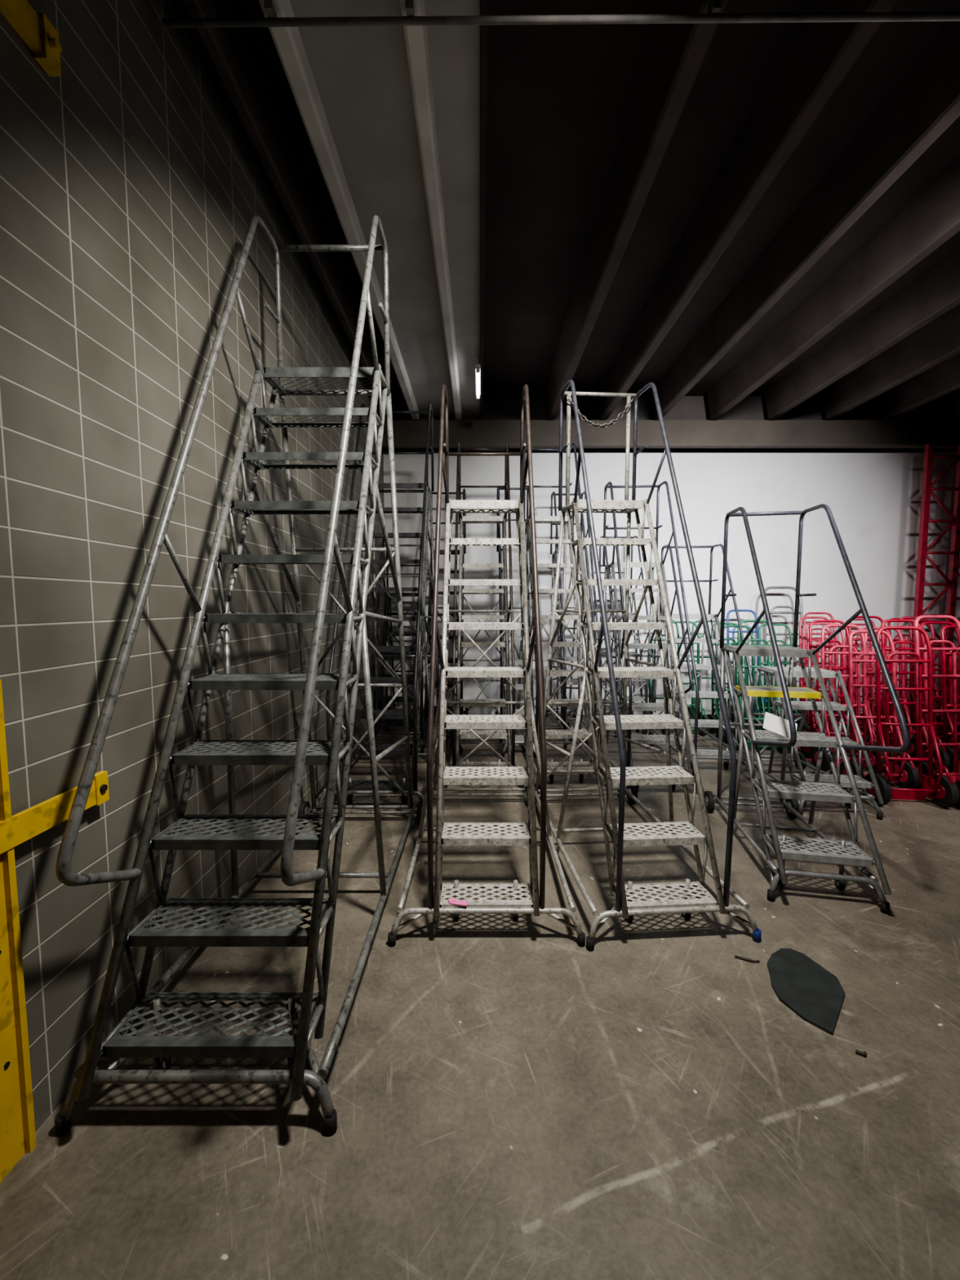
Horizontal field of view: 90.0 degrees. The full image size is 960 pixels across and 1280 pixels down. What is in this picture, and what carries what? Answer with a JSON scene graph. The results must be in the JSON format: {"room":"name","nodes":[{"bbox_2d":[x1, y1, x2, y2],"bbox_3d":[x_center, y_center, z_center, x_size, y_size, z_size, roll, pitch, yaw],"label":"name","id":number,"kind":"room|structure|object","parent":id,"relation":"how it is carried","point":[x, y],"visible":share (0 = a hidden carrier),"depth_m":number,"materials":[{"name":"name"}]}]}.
{"room":"warehouse","nodes":[
{"label":"warehouse","id":0,"kind":"room"},
{"bbox_2d":[0,0,386,1133],"bbox_3d":[-1.405,-0.716,1.526,0.200,4.300,10.550,0,4,0],"label":"wall","id":1,"kind":"structure","parent":0,"point":[133,184],"depth_m":1.79,"materials":[{"name":"tile"}]},
{"bbox_2d":[0,0,62,76],"bbox_3d":[-1.276,-1.740,1.130,0.055,0.120,0.635,0,4,0],"label":"wall bracket","id":2,"kind":"object","parent":1,"relation":"attached to","point":[37,31],"visible":1,"depth_m":1.39,"materials":[{"name":"metal"}]},
{"bbox_2d":[0,679,109,1182],"bbox_3d":[-1.282,0.774,1.379,0.041,1.350,0.546,0,4,1],"label":"guard","id":3,"kind":"object","parent":1,"relation":"attached to","point":[17,1124],"visible":0.99,"depth_m":1.32,"materials":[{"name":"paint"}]},
{"bbox_2d":[0,714,959,1279],"bbox_3d":[2.947,1.477,1.690,8.905,0.100,10.550,0,4,0],"label":"floor","id":4,"kind":"structure","parent":0,"point":[512,1100],"depth_m":1.51,"materials":[{"name":"concrete"}]},
{"bbox_2d":[54,214,422,1137],"bbox_3d":[-0.835,-0.401,2.290,0.876,3.556,2.132,0,4,0],"label":"ladder","id":5,"kind":"object","parent":4,"relation":"on","point":[293,1046],"visible":1,"depth_m":1.75,"materials":[{"name":"grey metal"}]},
{"bbox_2d":[315,403,448,810],"bbox_3d":[-0.800,-0.521,4.372,0.891,3.483,1.893,0,4,0],"label":"ladder","id":6,"kind":"object","parent":4,"relation":"on","point":[415,681],"visible":0.56,"depth_m":4.12,"materials":[{"name":"grey metal"}]},
{"bbox_2d":[372,537,428,737],"bbox_3d":[-0.980,-0.118,5.997,0.571,2.437,1.073,0,4,0],"label":"ladder","id":7,"kind":"object","parent":4,"relation":"on","point":[386,699],"visible":0.55,"depth_m":5.97,"materials":[{"name":"black metal"}]},
{"bbox_2d":[420,488,468,752],"bbox_3d":[-0.400,-0.350,5.688,0.491,2.945,1.593,0,4,0],"label":"ladder","id":8,"kind":"object","parent":4,"relation":"on","point":[424,733],"visible":0.4,"depth_m":5.33,"materials":[{"name":"black metal"}]},
{"bbox_2d":[444,443,524,787],"bbox_3d":[0.030,-0.418,4.770,0.731,3.219,1.771,0,4,0],"label":"ladder","id":9,"kind":"object","parent":4,"relation":"on","point":[508,734],"visible":0.67,"depth_m":4.51,"materials":[{"name":"metal"}]},
{"bbox_2d":[387,384,585,946],"bbox_3d":[0.030,-0.128,2.881,0.951,2.922,1.641,0,4,0],"label":"ladder","id":10,"kind":"object","parent":4,"relation":"on","point":[436,740],"visible":0.99,"depth_m":2.51,"materials":[{"name":"metal"}]},
{"bbox_2d":[447,897,467,906],"bbox_3d":[-0.104,1.211,2.224,0.096,0.007,0.042,1,4,11],"label":"tape","id":11,"kind":"object","parent":10,"relation":"attached to","point":[451,901],"visible":1,"depth_m":2.21,"materials":[{"name":"pink plastic"}]},
{"bbox_2d":[494,484,537,757],"bbox_3d":[0.395,-0.336,5.499,0.411,2.945,1.513,0,4,0],"label":"ladder","id":12,"kind":"object","parent":4,"relation":"on","point":[518,739],"visible":0.44,"depth_m":5.22,"materials":[{"name":"grey metal"}]},
{"bbox_2d":[515,442,606,786],"bbox_3d":[0.735,-0.418,4.769,0.711,3.219,1.771,0,4,-2],"label":"ladder","id":13,"kind":"object","parent":4,"relation":"on","point":[576,768],"visible":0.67,"depth_m":4.61,"materials":[{"name":"metal"}]},
{"bbox_2d":[545,491,602,748],"bbox_3d":[1.100,-0.358,5.798,0.451,2.945,1.513,0,4,0],"label":"ladder","id":14,"kind":"object","parent":4,"relation":"on","point":[561,634],"visible":0.4,"depth_m":5.69,"materials":[{"name":"grey metal"}]},
{"bbox_2d":[596,535,654,737],"bbox_3d":[1.800,-0.122,6.046,0.511,2.437,1.073,0,4,0],"label":"ladder","id":15,"kind":"object","parent":4,"relation":"on","point":[635,698],"visible":0.33,"depth_m":6.02,"materials":[{"name":"grey metal"}]},
{"bbox_2d":[524,379,761,951],"bbox_3d":[0.831,-0.149,2.878,0.871,2.965,1.641,0,4,-4],"label":"ladder","id":16,"kind":"object","parent":4,"relation":"on","point":[614,831],"visible":0.98,"depth_m":2.59,"materials":[{"name":"metal"}]},
{"bbox_2d":[584,480,705,797],"bbox_3d":[1.496,-0.153,4.496,0.751,2.731,1.527,0,4,3],"label":"ladder","id":17,"kind":"object","parent":4,"relation":"on","point":[651,739],"visible":0.56,"depth_m":4.33,"materials":[{"name":"grey metal"}]},
{"bbox_2d":[646,619,688,720],"bbox_3d":[2.378,0.426,6.184,0.533,1.381,0.393,0,4,1],"label":"hand truck","id":18,"kind":"object","parent":4,"relation":"on","point":[655,639],"visible":0.2,"depth_m":6.19,"materials":[{"name":"green paint"}]},
{"bbox_2d":[660,621,710,734],"bbox_3d":[2.446,0.462,5.766,0.530,1.372,0.390,0,4,3],"label":"hand truck","id":19,"kind":"object","parent":4,"relation":"on","point":[700,716],"visible":0.27,"depth_m":5.77,"materials":[{"name":"green paint"}]},
{"bbox_2d":[641,543,755,776],"bbox_3d":[2.225,0.086,4.971,0.711,2.183,1.442,0,4,6],"label":"ladder","id":20,"kind":"object","parent":4,"relation":"on","point":[703,724],"visible":0.58,"depth_m":4.77,"materials":[{"name":"grey metal"}]},
{"bbox_2d":[687,620,732,722],"bbox_3d":[2.944,0.432,6.205,0.528,1.366,0.388,0,4,6],"label":"hand truck","id":21,"kind":"object","parent":4,"relation":"on","point":[690,708],"visible":0.19,"depth_m":6.20,"materials":[{"name":"green paint"}]},
{"bbox_2d":[706,622,742,733],"bbox_3d":[3.001,0.469,5.808,0.522,1.350,0.384,0,4,-1],"label":"hand truck","id":22,"kind":"object","parent":4,"relation":"on","point":[712,717],"visible":0.29,"depth_m":5.81,"materials":[{"name":"green paint"}]},
{"bbox_2d":[712,624,767,743],"bbox_3d":[2.926,0.504,5.410,0.517,1.339,0.381,0,4,-5],"label":"hand truck","id":23,"kind":"object","parent":4,"relation":"on","point":[724,735],"visible":0.19,"depth_m":5.42,"materials":[{"name":"green paint"}]},
{"bbox_2d":[726,609,767,722],"bbox_3d":[3.454,0.358,6.273,0.583,1.509,0.429,0,4,-3],"label":"hand truck","id":24,"kind":"object","parent":4,"relation":"on","point":[733,631],"visible":0.3,"depth_m":6.29,"materials":[{"name":"blue paint"}]},
{"bbox_2d":[734,955,759,962],"bbox_3d":[1.164,1.391,2.090,0.097,0.010,0.019,1,5,19],"label":"stick","id":25,"kind":"object","parent":4,"relation":"on","point":[735,956],"visible":1,"depth_m":2.09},
{"bbox_2d":[727,619,791,753],"bbox_3d":[2.918,0.497,5.035,0.546,1.412,0.402,0,4,2],"label":"hand truck","id":26,"kind":"object","parent":4,"relation":"on","point":[780,749],"visible":0.27,"depth_m":5.05,"materials":[{"name":"green paint"}]},
{"bbox_2d":[756,623,804,731],"bbox_3d":[3.476,0.484,5.628,0.520,1.347,0.383,0,4,4],"label":"hand truck","id":27,"kind":"object","parent":4,"relation":"on","point":[764,707],"visible":0.4,"depth_m":5.64,"materials":[{"name":"green paint"}]},
{"bbox_2d":[755,586,820,718],"bbox_3d":[4.000,0.205,6.307,0.704,1.823,0.518,0,4,0],"label":"hand truck","id":28,"kind":"object","parent":4,"relation":"on","point":[801,612],"visible":0.29,"depth_m":6.32,"materials":[{"name":"grey metal"}]},
{"bbox_2d":[767,948,844,1035],"bbox_3d":[1.313,1.401,1.957,0.387,0.012,0.265,-4,6,-45],"label":"scrap","id":29,"kind":"object","parent":4,"relation":"on","point":[804,986],"visible":1,"depth_m":1.93,"materials":[{"name":"black rubber"}]},
{"bbox_2d":[704,503,911,914],"bbox_3d":[1.883,0.236,2.902,0.611,2.193,1.300,1,4,11],"label":"ladder","id":30,"kind":"object","parent":4,"relation":"on","point":[861,860],"visible":0.95,"depth_m":2.80,"materials":[{"name":"grey metal"}]},
{"bbox_2d":[762,711,797,738],"bbox_3d":[1.665,0.477,2.663,0.182,0.130,0.093,2,5,21],"label":"paper sign","id":31,"kind":"object","parent":30,"relation":"attached to","point":[774,723],"visible":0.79,"depth_m":2.67,"materials":[{"name":"white paper"}]},
{"bbox_2d":[736,666,884,820],"bbox_3d":[2.670,0.749,3.990,0.631,1.007,1.200,0,4,6],"label":"ladder","id":32,"kind":"object","parent":4,"relation":"on","point":[800,761],"visible":0.56,"depth_m":3.79,"materials":[{"name":"grey metal"}]},
{"bbox_2d":[793,616,835,727],"bbox_3d":[4.198,0.421,5.979,0.550,1.423,0.405,0,4,2],"label":"hand truck","id":33,"kind":"object","parent":4,"relation":"on","point":[800,711],"visible":0.23,"depth_m":6.00,"materials":[{"name":"red paint"}]},
{"bbox_2d":[796,612,846,719],"bbox_3d":[4.461,0.375,6.274,0.569,1.474,0.419,0,4,-1],"label":"hand truck","id":34,"kind":"object","parent":4,"relation":"on","point":[807,613],"visible":0.23,"depth_m":6.30,"materials":[{"name":"red paint"}]},
{"bbox_2d":[800,622,847,741],"bbox_3d":[3.795,0.500,5.248,0.530,1.373,0.391,0,4,5],"label":"hand truck","id":35,"kind":"object","parent":4,"relation":"on","point":[806,728],"visible":0.35,"depth_m":5.25,"materials":[{"name":"red paint"}]},
{"bbox_2d":[802,622,846,735],"bbox_3d":[3.974,0.481,5.590,0.525,1.360,0.387,0,4,6],"label":"hand truck","id":36,"kind":"object","parent":4,"relation":"on","point":[806,624],"visible":0.24,"depth_m":5.61,"materials":[{"name":"red paint"}]},
{"bbox_2d":[797,619,867,758],"bbox_3d":[3.557,0.508,4.862,0.548,1.418,0.404,0,4,3],"label":"hand truck","id":37,"kind":"object","parent":4,"relation":"on","point":[806,751],"visible":0.41,"depth_m":4.87,"materials":[{"name":"red paint"}]},
{"bbox_2d":[807,624,884,773],"bbox_3d":[3.414,0.550,4.491,0.536,1.388,0.395,0,4,5],"label":"hand truck","id":38,"kind":"object","parent":4,"relation":"on","point":[825,766],"visible":0.45,"depth_m":4.49,"materials":[{"name":"red paint"}]},
{"bbox_2d":[855,1048,866,1056],"bbox_3d":[1.315,1.423,1.655,0.033,0.012,0.016,3,5,30],"label":"chip","id":39,"kind":"object","parent":4,"relation":"on","point":[859,1052],"visible":1,"depth_m":1.65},
{"bbox_2d":[844,618,889,719],"bbox_3d":[5.016,0.415,6.298,0.536,1.387,0.394,0,4,3],"label":"hand truck","id":40,"kind":"object","parent":4,"relation":"on","point":[872,621],"visible":0.17,"depth_m":6.32,"materials":[{"name":"red paint"}]},
{"bbox_2d":[845,623,889,726],"bbox_3d":[4.764,0.466,5.951,0.515,1.334,0.379,0,4,-4],"label":"hand truck","id":41,"kind":"object","parent":4,"relation":"on","point":[869,642],"visible":0.14,"depth_m":5.96,"materials":[{"name":"red paint"}]},
{"bbox_2d":[848,615,898,734],"bbox_3d":[4.543,0.441,5.608,0.556,1.440,0.410,0,4,6],"label":"hand truck","id":42,"kind":"object","parent":4,"relation":"on","point":[881,620],"visible":0.14,"depth_m":5.63,"materials":[{"name":"red paint"}]},
{"bbox_2d":[840,630,919,789],"bbox_3d":[3.349,0.597,4.075,0.523,1.354,0.385,0,4,1],"label":"hand truck","id":43,"kind":"object","parent":4,"relation":"on","point":[904,775],"visible":0.58,"depth_m":4.08,"materials":[{"name":"red paint"}]},
{"bbox_2d":[859,626,912,737],"bbox_3d":[4.367,0.524,5.248,0.512,1.324,0.377,0,4,-6],"label":"hand truck","id":44,"kind":"object","parent":4,"relation":"on","point":[864,628],"visible":0.15,"depth_m":5.25,"materials":[{"name":"red paint"}]},
{"bbox_2d":[864,626,923,757],"bbox_3d":[4.116,0.543,4.865,0.519,1.343,0.382,0,4,3],"label":"hand truck","id":45,"kind":"object","parent":4,"relation":"on","point":[911,752],"visible":0.36,"depth_m":4.87,"materials":[{"name":"red paint"}]},
{"bbox_2d":[887,617,915,721],"bbox_3d":[5.287,0.433,5.959,0.542,1.402,0.399,0,4,-6],"label":"hand truck","id":46,"kind":"object","parent":4,"relation":"on","point":[895,639],"visible":0.12,"depth_m":5.97,"materials":[{"name":"red paint"}]},
{"bbox_2d":[858,626,959,807],"bbox_3d":[3.323,0.599,3.744,0.542,1.404,0.399,0,4,6],"label":"hand truck","id":47,"kind":"object","parent":4,"relation":"on","point":[942,790],"visible":0.91,"depth_m":3.74,"materials":[{"name":"red paint"}]},
{"bbox_2d":[880,618,951,772],"bbox_3d":[3.981,0.527,4.487,0.555,1.436,0.408,0,4,-1],"label":"hand truck","id":48,"kind":"object","parent":4,"relation":"on","point":[945,757],"visible":0.37,"depth_m":4.50,"materials":[{"name":"red paint"}]},
{"bbox_2d":[897,616,942,735],"bbox_3d":[5.108,0.445,5.593,0.554,1.434,0.408,0,4,2],"label":"hand truck","id":49,"kind":"object","parent":4,"relation":"on","point":[935,719],"visible":0.22,"depth_m":5.60,"materials":[{"name":"red paint"}]},
{"bbox_2d":[906,614,959,788],"bbox_3d":[3.921,0.535,4.064,0.574,1.485,0.422,0,4,-1],"label":"hand truck","id":50,"kind":"object","parent":4,"relation":"on","point":[955,776],"visible":0.69,"depth_m":4.08,"materials":[{"name":"red paint"}]},
{"bbox_2d":[907,443,959,715],"bbox_3d":[5.861,-0.689,6.156,0.560,3.550,0.120,0,4,-3],"label":"upright","id":51,"kind":"object","parent":4,"relation":"on","point":[926,490],"visible":0.63,"depth_m":6.11,"materials":[{"name":"red paint"}]},
{"bbox_2d":[908,620,959,742],"bbox_3d":[4.918,0.487,5.239,0.542,1.402,0.399,0,4,2],"label":"hand truck","id":52,"kind":"object","parent":4,"relation":"on","point":[939,664],"visible":0.3,"depth_m":5.25,"materials":[{"name":"red paint"}]},
{"bbox_2d":[914,621,959,753],"bbox_3d":[4.677,0.517,4.849,0.541,1.402,0.399,0,4,3],"label":"hand truck","id":53,"kind":"object","parent":4,"relation":"on","point":[923,624],"visible":0.29,"depth_m":4.87,"materials":[{"name":"red paint"}]},
{"bbox_2d":[940,625,959,772],"bbox_3d":[4.542,0.554,4.492,0.533,1.379,0.392,0,4,-2],"label":"hand truck","id":54,"kind":"object","parent":4,"relation":"on","point":[945,715],"visible":0.46,"depth_m":4.50,"materials":[{"name":"red paint"}]},
{"bbox_2d":[955,780,959,808],"bbox_3d":[3.878,0.648,3.634,0.509,1.319,0.375,0,4,1],"label":"hand truck","id":55,"kind":"object","parent":4,"relation":"on","point":[957,783],"visible":0.25,"depth_m":3.65,"materials":[{"name":"red paint"}]},
{"bbox_2d":[956,660,959,725],"bbox_3d":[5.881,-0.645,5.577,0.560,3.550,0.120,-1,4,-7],"label":"hand truck","id":56,"kind":"object","parent":4,"relation":"on","point":[957,699],"visible":0.11,"depth_m":5.65,"materials":[{"name":"red paint"}]},
{"bbox_2d":[236,0,959,416],"bbox_3d":[2.947,-2.776,1.371,8.505,0.370,10.550,0,4,0],"label":"ceiling","id":57,"kind":"structure","parent":0,"point":[559,97],"depth_m":2.93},
{"bbox_2d":[181,0,394,419],"bbox_3d":[-1.160,-2.677,1.303,0.100,0.357,9.900,0,4,0],"label":"joist","id":58,"kind":"object","parent":57,"relation":"attached to","point":[233,52],"depth_m":2.64,"materials":[{"name":"grey metal"}]},
{"bbox_2d":[258,0,419,419],"bbox_3d":[-0.840,-2.542,1.313,0.110,0.087,9.900,0,4,0],"label":"joist","id":59,"kind":"object","parent":57,"relation":"attached to","point":[288,42],"depth_m":2.57,"materials":[{"name":"grey metal"}]},
{"bbox_2d":[400,0,462,419],"bbox_3d":[-0.280,-2.542,1.313,0.100,0.087,9.900,0,4,0],"label":"joist","id":60,"kind":"object","parent":57,"relation":"attached to","point":[415,37],"depth_m":2.65,"materials":[{"name":"grey metal"}]},
{"bbox_2d":[475,355,480,399],"bbox_3d":[-0.020,-2.771,5.056,0.050,0.192,0.660,0,4,0],"label":"fluorescent light","id":61,"kind":"object","parent":57,"relation":"attached to","point":[477,366],"visible":1,"depth_m":4.96,"materials":[{"name":"white"}]},
{"bbox_2d":[480,0,488,416],"bbox_3d":[0.018,-2.693,1.277,0.030,0.300,9.950,0,4,0],"label":"trim","id":62,"kind":"structure","parent":57,"relation":"attached to","point":[484,3],"depth_m":2.69,"materials":[{"name":"grey metal"}]},
{"bbox_2d":[161,0,959,27],"bbox_3d":[2.947,-2.516,1.924,8.465,0.052,0.071,0,4,0],"label":"conduit pipe","id":63,"kind":"object","parent":57,"relation":"attached to","point":[713,16],"visible":1,"depth_m":1.93,"materials":[{"name":"grey metal"}]},
{"bbox_2d":[543,0,727,419],"bbox_3d":[0.940,-2.677,1.303,0.220,0.357,9.900,0,4,0],"label":"joist","id":64,"kind":"object","parent":57,"relation":"attached to","point":[675,54],"depth_m":2.73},
{"bbox_2d":[596,0,897,419],"bbox_3d":[1.620,-2.677,1.303,0.220,0.357,9.900,0,4,0],"label":"joist","id":65,"kind":"object","parent":57,"relation":"attached to","point":[816,57],"depth_m":2.74,"materials":[{"name":"black metal"}]},
{"bbox_2d":[650,5,959,419],"bbox_3d":[2.320,-2.677,1.303,0.220,0.357,9.900,0,4,0],"label":"joist","id":66,"kind":"object","parent":57,"relation":"attached to","point":[925,102],"depth_m":2.99,"materials":[{"name":"black metal"}]},
{"bbox_2d":[706,154,959,419],"bbox_3d":[3.050,-2.677,1.303,0.220,0.357,9.900,0,4,0],"label":"joist","id":67,"kind":"object","parent":57,"relation":"attached to","point":[931,217],"depth_m":3.80,"materials":[{"name":"black metal"}]},
{"bbox_2d":[764,245,959,419],"bbox_3d":[3.800,-2.677,1.303,0.220,0.357,9.900,0,4,0],"label":"joist","id":68,"kind":"object","parent":57,"relation":"attached to","point":[935,291],"depth_m":4.53,"materials":[{"name":"black metal"}]},
{"bbox_2d":[822,306,959,419],"bbox_3d":[4.550,-2.677,1.303,0.220,0.357,9.900,0,4,0],"label":"joist","id":69,"kind":"object","parent":57,"relation":"attached to","point":[939,341],"depth_m":5.14,"materials":[{"name":"black metal"}]},
{"bbox_2d":[880,352,959,419],"bbox_3d":[5.300,-2.677,1.303,0.220,0.357,9.900,0,4,0],"label":"joist","id":70,"kind":"object","parent":57,"relation":"attached to","point":[942,379],"depth_m":5.67,"materials":[{"name":"grey metal"}]},
{"bbox_2d":[381,395,959,452],"bbox_3d":[2.947,-2.871,6.312,8.505,0.700,0.260,0,4,0],"label":"ceiling beam","id":71,"kind":"structure","parent":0,"point":[746,427],"depth_m":6.30,"materials":[{"name":"grey metal"}]},
{"bbox_2d":[383,452,959,714],"bbox_3d":[2.947,-1.104,6.686,8.505,4.300,0.200,0,4,0],"label":"wall","id":72,"kind":"structure","parent":0,"point":[873,500],"depth_m":6.56,"materials":[{"name":"white paint"}]}
]}

